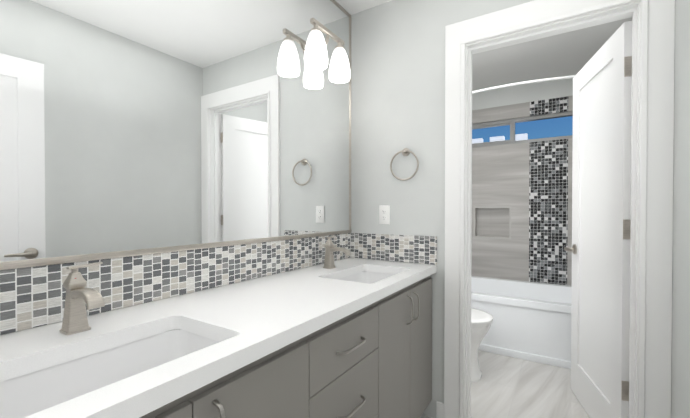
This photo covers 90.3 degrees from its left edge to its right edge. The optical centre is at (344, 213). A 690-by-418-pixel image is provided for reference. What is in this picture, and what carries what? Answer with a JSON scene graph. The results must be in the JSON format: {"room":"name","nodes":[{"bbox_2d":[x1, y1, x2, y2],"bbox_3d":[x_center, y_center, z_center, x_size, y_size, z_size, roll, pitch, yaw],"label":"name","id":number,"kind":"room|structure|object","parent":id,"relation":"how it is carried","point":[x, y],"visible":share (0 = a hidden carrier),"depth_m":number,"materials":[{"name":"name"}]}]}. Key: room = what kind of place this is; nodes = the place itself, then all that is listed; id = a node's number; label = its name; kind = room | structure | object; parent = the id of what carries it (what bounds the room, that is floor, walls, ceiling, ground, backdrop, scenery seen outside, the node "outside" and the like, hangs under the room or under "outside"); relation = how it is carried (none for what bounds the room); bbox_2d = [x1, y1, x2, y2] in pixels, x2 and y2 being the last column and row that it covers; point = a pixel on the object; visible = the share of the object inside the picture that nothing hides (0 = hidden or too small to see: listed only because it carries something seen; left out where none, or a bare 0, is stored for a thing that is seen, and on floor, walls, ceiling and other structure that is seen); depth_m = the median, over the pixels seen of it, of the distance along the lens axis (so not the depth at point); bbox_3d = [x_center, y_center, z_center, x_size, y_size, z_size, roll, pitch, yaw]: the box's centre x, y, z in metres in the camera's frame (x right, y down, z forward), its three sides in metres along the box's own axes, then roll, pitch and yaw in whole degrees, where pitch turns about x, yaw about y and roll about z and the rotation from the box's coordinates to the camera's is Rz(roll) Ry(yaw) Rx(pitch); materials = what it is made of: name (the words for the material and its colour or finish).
{"room":"bathroom","nodes":[
{"label":"bathroom","id":0,"kind":"room"},
{"bbox_2d":[351,0,533,417],"bbox_3d":[0.715,-0.062,1.867,1.550,2.440,0.110,0,1,32],"label":"wall","id":1,"kind":"structure","parent":0,"point":[397,75],"depth_m":2.02,"materials":[{"name":"paint"}]},
{"bbox_2d":[379,205,389,223],"bbox_3d":[0.241,0.006,2.099,0.072,0.116,0.008,0,1,32],"label":"electrical outlet plate","id":2,"kind":"object","parent":1,"relation":"attached to","point":[384,214],"visible":1,"depth_m":2.10,"materials":[{"name":"white plastic"}]},
{"bbox_2d":[390,148,418,180],"bbox_3d":[0.350,-0.290,2.008,0.179,0.194,0.039,0,1,32],"label":"towel ring","id":3,"kind":"object","parent":1,"relation":"attached to","point":[406,151],"visible":0.9,"depth_m":2.01,"materials":[{"name":"silver metal"}]},
{"bbox_2d":[436,401,443,411],"bbox_3d":[0.368,1.105,2.173,0.590,0.100,0.012,0,1,32],"label":"baseboard","id":4,"kind":"structure","parent":1,"relation":"attached to","point":[439,409],"depth_m":1.92,"materials":[{"name":"white wood"}]},
{"bbox_2d":[444,0,674,417],"bbox_3d":[0.976,0.068,1.698,0.924,2.185,0.156,0,1,32],"label":"door frame","id":5,"kind":"structure","parent":1,"relation":"attached to","point":[652,146],"depth_m":1.50,"materials":[{"name":"white wood"}]},
{"bbox_2d":[564,21,631,417],"bbox_3d":[1.391,0.137,1.894,0.151,2.027,0.711,0,1,17],"label":"door","id":6,"kind":"structure","parent":1,"relation":"in","point":[601,207],"depth_m":1.80,"materials":[{"name":"white wood"}]},
{"bbox_2d":[335,0,631,90],"bbox_3d":[0.683,-1.331,1.804,1.750,0.100,4.290,0,1,32],"label":"ceiling","id":7,"kind":"structure","parent":0,"point":[567,54],"depth_m":2.82,"materials":[{"name":"paint"}]},
{"bbox_2d":[477,208,508,236],"bbox_3d":[1.807,-0.080,3.585,1.550,2.440,0.100,0,1,32],"label":"wall","id":8,"kind":"structure","parent":0,"point":[492,221],"depth_m":3.67,"materials":[{"name":"tile"}]},
{"bbox_2d":[473,206,510,238],"bbox_3d":[1.537,0.090,3.590,0.366,0.336,0.002,0,1,32],"label":"trim","id":9,"kind":"structure","parent":8,"relation":"attached to","point":[509,237],"depth_m":3.56,"materials":[{"name":"grey"}]},
{"bbox_2d":[471,75,572,285],"bbox_3d":[1.756,-0.079,3.505,1.550,2.440,0.090,0,1,32],"label":"wall tile","id":10,"kind":"structure","parent":8,"relation":"attached to","point":[530,183],"depth_m":3.42,"materials":[{"name":"tile"}]},
{"bbox_2d":[472,111,572,147],"bbox_3d":[1.783,-0.839,3.483,1.110,0.260,0.055,0,1,32],"label":"window","id":11,"kind":"structure","parent":8,"relation":"in","point":[511,122],"depth_m":3.49,"materials":[{"name":"silver metal"}]},
{"bbox_2d":[420,350,589,417],"bbox_3d":[0.683,1.209,1.830,1.750,0.100,4.290,0,1,32],"label":"floor","id":12,"kind":"structure","parent":0,"point":[507,387],"depth_m":2.23,"materials":[{"name":"tile"}]},
{"bbox_2d":[120,268,436,417],"bbox_3d":[-0.270,0.750,1.224,0.584,0.830,2.044,0,1,32],"label":"bathroom vanity","id":13,"kind":"object","parent":12,"relation":"on","point":[330,337],"depth_m":1.14,"materials":[{"name":"grey wood"}]},
{"bbox_2d":[0,257,435,417],"bbox_3d":[-0.274,0.315,1.222,0.575,0.040,2.044,0,1,32],"label":"countertop","id":14,"kind":"structure","parent":13,"relation":"on","point":[255,315],"depth_m":0.93,"materials":[{"name":"white stone"}]},
{"bbox_2d":[56,262,104,335],"bbox_3d":[-0.640,0.215,0.865,0.149,0.168,0.087,0,1,32],"label":"faucet","id":15,"kind":"object","parent":14,"relation":"on","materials":[{"name":"metal"}]},
{"bbox_2d":[0,324,223,417],"bbox_3d":[-0.495,0.419,0.746,0.333,0.183,0.498,0,1,32],"label":"sink","id":16,"kind":"object","parent":14,"relation":"in","point":[22,390],"depth_m":0.83,"materials":[{"name":"white ceramic"}]},
{"bbox_2d":[320,236,349,267],"bbox_3d":[-0.034,0.205,1.819,0.149,0.168,0.087,0,1,32],"label":"faucet","id":17,"kind":"object","parent":14,"relation":"on","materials":[{"name":"metal"}]},
{"bbox_2d":[332,268,395,283],"bbox_3d":[0.111,0.409,1.700,0.333,0.183,0.498,0,1,32],"label":"sink","id":18,"kind":"object","parent":14,"relation":"in","point":[366,274],"depth_m":1.91,"materials":[{"name":"white ceramic"}]},
{"bbox_2d":[471,308,492,382],"bbox_3d":[0.695,0.746,2.570,0.768,0.810,0.450,0,1,32],"label":"toilet","id":19,"kind":"object","parent":12,"relation":"on","point":[481,321],"visible":0.12,"depth_m":2.36,"materials":[{"name":"white ceramic"}]},
{"bbox_2d":[471,276,571,368],"bbox_3d":[1.509,0.910,3.126,1.527,0.470,0.828,0,1,32],"label":"bathtub","id":20,"kind":"object","parent":12,"relation":"on","point":[531,321],"visible":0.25,"depth_m":2.75,"materials":[{"name":"white ceramic"}]},
{"bbox_2d":[631,0,689,417],"bbox_3d":[1.379,-0.057,1.374,0.100,2.440,4.290,0,1,32],"label":"wall","id":21,"kind":"structure","parent":0,"point":[680,378],"depth_m":1.29,"materials":[{"name":"paint"}]},
{"bbox_3d":[-0.013,-0.066,2.259,0.100,2.440,4.290,0,1,32],"label":"wall","id":22,"kind":"structure","parent":0,"visible":0},
{"bbox_2d":[0,0,350,269],"bbox_3d":[-0.511,-0.571,1.363,0.014,1.406,2.043,0,1,32],"label":"mirror","id":23,"kind":"object","parent":22,"relation":"attached to","point":[128,128],"visible":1,"depth_m":1.19,"materials":[{"name":"clear glass"}]},
{"bbox_2d":[304,18,349,82],"bbox_3d":[-0.103,-0.874,1.860,0.153,0.228,0.342,0,1,32],"label":"sconce","id":24,"kind":"object","parent":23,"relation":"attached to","point":[315,56],"visible":1,"depth_m":1.82,"materials":[{"name":"white glass"}]},
{"bbox_2d":[0,233,436,334],"bbox_3d":[-0.274,0.214,1.221,0.575,0.158,2.045,0,1,32],"label":"tile backsplash","id":25,"kind":"structure","parent":22,"relation":"attached to","point":[31,297],"depth_m":1.22,"materials":[{"name":"tile"}]},
{"bbox_3d":[1.509,0.020,3.117,1.550,2.250,0.830,0,1,32],"label":"wall tiles","id":26,"kind":"structure","parent":0,"visible":0},
{"bbox_2d":[472,75,574,93],"bbox_3d":[1.308,-1.011,2.790,1.531,0.060,0.200,0,1,32],"label":"shower rod","id":27,"kind":"object","parent":26,"relation":"attached to","point":[526,82],"visible":0.33,"depth_m":2.64,"materials":[{"name":"white metal"}]}
]}

